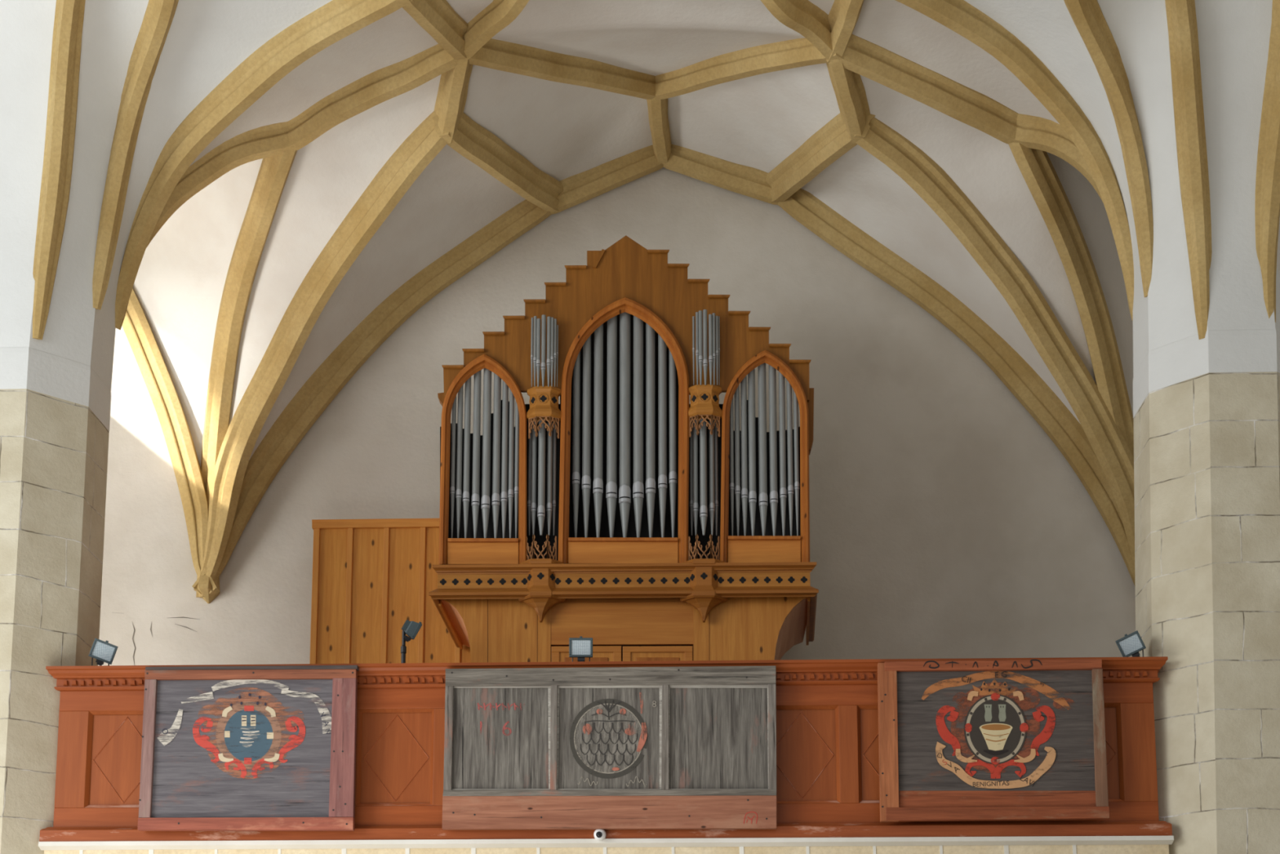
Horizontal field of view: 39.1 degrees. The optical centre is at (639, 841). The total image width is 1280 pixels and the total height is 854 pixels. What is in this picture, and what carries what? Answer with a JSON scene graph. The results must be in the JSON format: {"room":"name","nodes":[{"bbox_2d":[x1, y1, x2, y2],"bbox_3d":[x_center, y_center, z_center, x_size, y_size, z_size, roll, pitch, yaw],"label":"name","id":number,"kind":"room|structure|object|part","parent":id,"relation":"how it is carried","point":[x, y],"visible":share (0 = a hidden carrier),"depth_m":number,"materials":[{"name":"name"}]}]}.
{"room":"church","nodes":[
{"label":"church","id":0,"kind":"room"},
{"bbox_2d":[0,346,111,853],"bbox_3d":[-4.489,-0.569,12.711,1.114,8.300,1.114,0,-9,2],"label":"pillar","id":1,"kind":"structure","parent":0,"point":[55,410],"depth_m":12.51,"materials":[{"name":"stone"}]},
{"bbox_2d":[38,835,1173,853],"bbox_3d":[-0.262,0.442,12.089,7.600,0.900,0.252,0,-9,2],"label":"ledge","id":2,"kind":"structure","parent":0,"point":[1045,844],"depth_m":12.05,"materials":[{"name":"stone"}]},
{"bbox_2d":[39,656,1172,841],"bbox_3d":[-0.260,-0.607,12.242,7.625,1.216,0.238,0,-9,2],"label":"parapet","id":3,"kind":"object","parent":2,"relation":"on","point":[828,757],"visible":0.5,"depth_m":12.21,"materials":[{"name":"red paint"}]},
{"bbox_2d":[88,638,118,666],"bbox_3d":[-3.728,-1.292,12.503,0.194,0.223,0.132,2,-9,-15],"label":"floodlight","id":4,"kind":"object","parent":3,"relation":"on","point":[103,651],"visible":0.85,"depth_m":12.46,"materials":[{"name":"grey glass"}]},
{"bbox_3d":[-3.718,-1.321,12.470,0.155,0.137,0.034,2,-9,-15],"label":"lamp glass","id":5,"kind":"part","parent":4,"relation":"part of","materials":[{"name":"white glass"}]},
{"bbox_3d":[-3.529,-0.567,12.329,0.520,0.675,0.026,0,-9,2],"label":"panel moulding","id":6,"kind":"part","parent":3,"relation":"part of","materials":[{"name":"red paint"}]},
{"bbox_3d":[-3.529,-0.564,12.345,0.452,0.607,0.005,0,-9,2],"label":"diamond moulding","id":7,"kind":"part","parent":3,"relation":"part of","materials":[{"name":"paint"}]},
{"bbox_2d":[137,665,359,831],"bbox_3d":[-2.643,-0.633,12.165,1.459,1.130,0.068,0,-9,2],"label":"board","id":8,"kind":"object","parent":3,"relation":"attached to","point":[224,748],"visible":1,"depth_m":12.17,"materials":[{"name":"wood"}]},
{"bbox_3d":[-2.694,-0.638,12.186,1.239,0.985,0.020,0,-9,2],"label":"panel","id":9,"kind":"part","parent":8,"relation":"part of","materials":[{"name":"wood"}]},
{"bbox_3d":[-2.644,-0.118,12.088,1.456,0.090,0.060,0,-9,2],"label":"rail","id":10,"kind":"part","parent":8,"relation":"part of","materials":[{"name":"brown wood"}]},
{"bbox_3d":[-2.647,-1.139,12.251,1.448,0.073,0.055,0,-9,2],"label":"rail","id":11,"kind":"part","parent":8,"relation":"part of","materials":[{"name":"brown wood"}]},
{"bbox_3d":[-1.665,-0.577,12.268,0.520,0.675,0.026,0,-9,2],"label":"panel moulding","id":12,"kind":"part","parent":3,"relation":"part of","materials":[{"name":"red paint"}]},
{"bbox_3d":[-1.664,-0.574,12.284,0.452,0.607,0.005,0,-9,2],"label":"diamond moulding","id":13,"kind":"part","parent":3,"relation":"part of","materials":[{"name":"paint"}]},
{"bbox_2d":[400,619,422,662],"bbox_3d":[-1.699,-0.790,12.845,0.320,1.643,0.320,0,-9,2],"label":"floodlight","id":14,"kind":"object","parent":3,"relation":"on","point":[411,628],"visible":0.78,"depth_m":12.89,"materials":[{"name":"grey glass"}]},
{"bbox_3d":[-1.612,-1.516,12.957,0.076,0.147,0.154,2,-9,-13],"label":"frame","id":15,"kind":"part","parent":14,"relation":"part of","materials":[{"name":"grey metal"}]},
{"bbox_2d":[568,635,592,662],"bbox_3d":[-0.404,-1.302,12.397,0.163,0.211,0.120,0,-9,2],"label":"floodlight","id":16,"kind":"object","parent":3,"relation":"on","point":[580,647],"visible":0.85,"depth_m":12.36,"materials":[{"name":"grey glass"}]},
{"bbox_3d":[-0.405,-1.335,12.361,0.130,0.102,0.015,0,-9,0],"label":"lamp glass","id":17,"kind":"part","parent":16,"relation":"part of","materials":[{"name":"white glass"}]},
{"bbox_2d":[593,828,606,840],"bbox_3d":[-0.268,-0.052,12.014,0.084,0.084,0.083,0,-9,2],"label":"security camera","id":18,"kind":"object","parent":3,"relation":"attached to","point":[599,834],"visible":1,"depth_m":11.99,"materials":[{"name":"white plastic"}]},
{"bbox_3d":[-0.265,-0.060,12.167,7.595,0.112,0.215,0,-9,2],"label":"moulding","id":19,"kind":"part","parent":3,"relation":"part of","materials":[{"name":"red paint"}]},
{"bbox_3d":[-0.265,-0.179,12.161,7.465,0.145,0.035,0,-9,2],"label":"rail","id":20,"kind":"part","parent":3,"relation":"part of","materials":[{"name":"red paint"}]},
{"bbox_3d":[-0.265,-0.989,12.289,7.465,0.146,0.035,0,-9,2],"label":"rail","id":21,"kind":"part","parent":3,"relation":"part of","materials":[{"name":"red paint"}]},
{"bbox_3d":[-0.260,-1.130,12.325,7.625,0.156,0.238,0,-9,2],"label":"cornice","id":22,"kind":"part","parent":3,"relation":"part of","materials":[{"name":"red paint"}]},
{"bbox_2d":[442,666,776,830],"bbox_3d":[-0.202,-0.630,12.087,2.238,1.107,0.059,0,-9,2],"label":"board","id":23,"kind":"object","parent":3,"relation":"attached to","point":[688,747],"visible":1,"depth_m":12.09,"materials":[{"name":"wood"}]},
{"bbox_3d":[-0.936,-0.701,12.137,0.676,0.748,0.020,0,-9,2],"label":"panel","id":24,"kind":"part","parent":23,"relation":"part of","materials":[{"name":"grey wood"}]},
{"bbox_3d":[-0.937,-0.703,12.120,0.697,0.744,0.023,0,-9,2],"label":"panel moulding","id":25,"kind":"part","parent":23,"relation":"part of","materials":[{"name":"grey wood"}]},
{"bbox_3d":[-0.205,-0.700,12.112,0.717,0.747,0.020,0,-9,2],"label":"panel","id":26,"kind":"part","parent":23,"relation":"part of","materials":[{"name":"grey wood"}]},
{"bbox_3d":[-0.210,-0.701,12.096,0.726,0.743,0.023,0,-9,2],"label":"panel moulding","id":27,"kind":"part","parent":23,"relation":"part of","materials":[{"name":"grey wood"}]},
{"bbox_3d":[-0.204,-0.325,12.038,2.230,0.050,0.058,0,-9,2],"label":"rail","id":28,"kind":"part","parent":23,"relation":"part of","materials":[{"name":"wood"}]},
{"bbox_3d":[-0.200,-1.114,12.165,2.234,0.127,0.055,0,-9,2],"label":"rail","id":29,"kind":"part","parent":23,"relation":"part of","materials":[{"name":"grey wood"}]},
{"bbox_3d":[0.527,-0.700,12.071,0.707,0.741,0.023,0,-9,2],"label":"panel moulding","id":30,"kind":"part","parent":23,"relation":"part of","materials":[{"name":"grey wood"}]},
{"bbox_3d":[0.524,-0.698,12.087,0.688,0.745,0.020,0,-9,2],"label":"panel","id":31,"kind":"part","parent":23,"relation":"part of","materials":[{"name":"grey wood"}]},
{"bbox_3d":[1.095,-0.588,12.194,0.438,0.607,0.005,0,-9,2],"label":"diamond moulding","id":32,"kind":"part","parent":3,"relation":"part of","materials":[{"name":"paint"}]},
{"bbox_3d":[1.095,-0.591,12.178,0.506,0.675,0.026,0,-9,2],"label":"panel moulding","id":33,"kind":"part","parent":3,"relation":"part of","materials":[{"name":"red paint"}]},
{"bbox_3d":[1.726,-0.594,12.157,0.506,0.675,0.026,0,-9,2],"label":"panel moulding","id":34,"kind":"part","parent":3,"relation":"part of","materials":[{"name":"red paint"}]},
{"bbox_3d":[1.727,-0.592,12.173,0.438,0.607,0.005,0,-9,2],"label":"diamond moulding","id":35,"kind":"part","parent":3,"relation":"part of","materials":[{"name":"paint"}]},
{"bbox_2d":[877,658,1109,822],"bbox_3d":[2.347,-0.679,12.007,1.505,1.092,0.062,0,-9,2],"label":"board","id":36,"kind":"object","parent":3,"relation":"attached to","point":[1011,740],"visible":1,"depth_m":12.01,"materials":[{"name":"wood"}]},
{"bbox_3d":[2.367,-1.184,12.085,1.449,0.070,0.055,0,-9,2],"label":"rail","id":37,"kind":"part","parent":36,"relation":"part of","materials":[{"name":"brown wood"}]},
{"bbox_3d":[2.365,-0.186,11.929,1.470,0.087,0.058,0,-9,2],"label":"rail","id":38,"kind":"part","parent":36,"relation":"part of","materials":[{"name":"brown wood"}]},
{"bbox_3d":[2.988,-0.598,12.132,0.438,0.607,0.005,0,-9,2],"label":"diamond moulding","id":39,"kind":"part","parent":3,"relation":"part of","materials":[{"name":"paint"}]},
{"bbox_3d":[2.988,-0.601,12.116,0.506,0.675,0.026,0,-9,2],"label":"panel moulding","id":40,"kind":"part","parent":3,"relation":"part of","materials":[{"name":"red paint"}]},
{"bbox_2d":[1115,630,1146,657],"bbox_3d":[3.346,-1.323,12.271,0.200,0.211,0.133,-2,-9,15],"label":"floodlight","id":41,"kind":"object","parent":3,"relation":"on","point":[1132,643],"visible":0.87,"depth_m":12.23,"materials":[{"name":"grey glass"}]},
{"bbox_3d":[3.336,-1.341,12.236,0.159,0.144,0.027,-3,-10,20],"label":"lamp glass","id":42,"kind":"part","parent":41,"relation":"part of","materials":[{"name":"white glass"}]},
{"bbox_2d":[0,0,1279,603],"bbox_3d":[-0.133,-4.528,12.072,10.781,4.520,7.315,0,-9,2],"label":"ceiling","id":43,"kind":"structure","parent":0,"point":[260,194],"depth_m":13.80,"materials":[{"name":"paint"}]},
{"bbox_2d":[98,167,1279,665],"bbox_3d":[0.496,-3.490,15.679,18.000,15.000,0.303,0,-9,2],"label":"wall","id":44,"kind":"structure","parent":0,"point":[946,522],"depth_m":15.51,"materials":[{"name":"paint"}]},
{"bbox_2d":[1133,268,1279,853],"bbox_3d":[4.026,-0.613,12.432,1.342,8.300,1.114,0,-9,2],"label":"pillar","id":45,"kind":"structure","parent":0,"point":[1206,410],"depth_m":12.14,"materials":[{"name":"stone"}]},
{"bbox_3d":[0.395,0.304,13.538,13.100,0.300,2.750,0,-9,2],"label":"floor","id":46,"kind":"structure","parent":0,"visible":0},
{"bbox_2d":[309,518,471,663],"bbox_3d":[-1.998,-1.187,14.782,1.473,3.033,0.080,0,-9,2],"label":"wooden cabinet","id":47,"kind":"object","parent":46,"relation":"on","point":[370,577],"visible":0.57,"depth_m":14.93,"materials":[{"name":"brown wood"}]},
{"bbox_3d":[-2.002,-2.652,15.014,1.464,0.066,0.080,0,-9,2],"label":"cap rail","id":48,"kind":"part","parent":47,"relation":"part of","materials":[{"name":"brown wood"}]},
{"bbox_2d":[428,235,818,662],"bbox_3d":[-0.079,-2.211,14.095,2.949,4.841,1.484,0,-9,2],"label":"pipe organ","id":49,"kind":"object","parent":46,"relation":"on","point":[624,513],"visible":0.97,"depth_m":13.65,"materials":[{"name":"brown wood"}]},
{"bbox_3d":[-1.511,-1.723,14.091,0.046,0.042,1.380,0,-9,2],"label":"flank moulding","id":50,"kind":"part","parent":49,"relation":"part of","materials":[{"name":"brown wood"}]},
{"bbox_3d":[-1.184,-2.914,13.655,0.673,1.708,0.090,0,-9,2],"label":"arch frame","id":51,"kind":"part","parent":49,"relation":"part of","materials":[{"name":"brown wood"}]},
{"bbox_3d":[-1.180,-2.172,13.558,0.536,0.183,0.050,0,-9,2],"label":"panel","id":52,"kind":"part","parent":49,"relation":"part of","materials":[{"name":"orange wood"}]},
{"bbox_3d":[-1.178,-2.264,13.562,0.533,0.032,0.090,0,-9,2],"label":"sill","id":53,"kind":"part","parent":49,"relation":"part of","materials":[{"name":"brown wood"}]},
{"bbox_3d":[-0.630,-1.329,13.411,0.061,0.174,0.020,0,-9,2],"label":"door frame","id":54,"kind":"part","parent":49,"relation":"part of","materials":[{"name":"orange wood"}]},
{"bbox_3d":[-0.400,-1.435,13.420,0.522,0.048,0.020,0,-9,2],"label":"door frame","id":55,"kind":"part","parent":49,"relation":"part of","materials":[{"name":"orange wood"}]},
{"bbox_3d":[-0.399,-1.309,13.400,0.324,0.135,0.012,0,-9,2],"label":"door panel","id":56,"kind":"part","parent":49,"relation":"part of","materials":[{"name":"brown wood"}]},
{"bbox_3d":[-0.400,-1.350,13.424,0.523,0.222,0.030,0,-9,2],"label":"door","id":57,"kind":"part","parent":49,"relation":"part of","materials":[{"name":"brown wood"}]},
{"bbox_3d":[-0.168,-1.327,13.395,0.060,0.174,0.020,0,-9,2],"label":"door frame","id":58,"kind":"part","parent":49,"relation":"part of","materials":[{"name":"orange wood"}]},
{"bbox_3d":[-0.125,-2.263,13.527,0.822,0.035,0.090,0,-9,2],"label":"sill","id":59,"kind":"part","parent":49,"relation":"part of","materials":[{"name":"brown wood"}]},
{"bbox_3d":[-0.126,-2.171,13.522,0.824,0.186,0.050,0,-9,2],"label":"panel","id":60,"kind":"part","parent":49,"relation":"part of","materials":[{"name":"orange wood"}]},
{"bbox_3d":[-0.124,-1.847,13.405,2.886,0.108,0.220,0,-9,2],"label":"moulding","id":61,"kind":"part","parent":49,"relation":"part of","materials":[{"name":"brown wood"}]},
{"bbox_3d":[-0.122,-3.136,13.655,0.995,2.161,0.090,0,-9,2],"label":"arch frame","id":62,"kind":"part","parent":49,"relation":"part of","materials":[{"name":"brown wood"}]},
{"bbox_3d":[-0.125,-2.054,13.443,2.897,0.133,0.210,0,-9,2],"label":"moulding","id":63,"kind":"part","parent":49,"relation":"part of","materials":[{"name":"brown wood"}]},
{"bbox_3d":[-0.099,-1.327,13.393,0.060,0.174,0.020,0,-9,2],"label":"door frame","id":64,"kind":"part","parent":49,"relation":"part of","materials":[{"name":"orange wood"}]},
{"bbox_3d":[0.132,-1.307,13.382,0.322,0.135,0.012,0,-9,2],"label":"door panel","id":65,"kind":"part","parent":49,"relation":"part of","materials":[{"name":"brown wood"}]},
{"bbox_3d":[0.132,-1.433,13.402,0.521,0.048,0.020,0,-9,2],"label":"door frame","id":66,"kind":"part","parent":49,"relation":"part of","materials":[{"name":"orange wood"}]},
{"bbox_3d":[0.132,-1.348,13.406,0.522,0.221,0.030,0,-9,2],"label":"door","id":67,"kind":"part","parent":49,"relation":"part of","materials":[{"name":"brown wood"}]},
{"bbox_3d":[0.362,-1.325,13.377,0.060,0.174,0.020,0,-9,2],"label":"door frame","id":68,"kind":"part","parent":49,"relation":"part of","materials":[{"name":"orange wood"}]},
{"bbox_3d":[0.930,-2.269,13.492,0.542,0.032,0.090,0,-9,2],"label":"sill","id":69,"kind":"part","parent":49,"relation":"part of","materials":[{"name":"brown wood"}]},
{"bbox_3d":[0.931,-2.174,13.487,0.544,0.190,0.050,0,-9,2],"label":"panel","id":70,"kind":"part","parent":49,"relation":"part of","materials":[{"name":"orange wood"}]},
{"bbox_3d":[0.939,-2.920,13.585,0.682,1.720,0.090,0,-9,2],"label":"arch frame","id":71,"kind":"part","parent":49,"relation":"part of","materials":[{"name":"brown wood"}]},
{"bbox_3d":[1.343,-1.754,14.000,0.045,0.059,1.383,-1,-9,4],"label":"flank moulding","id":72,"kind":"part","parent":49,"relation":"part of","materials":[{"name":"brown wood"}]}
]}

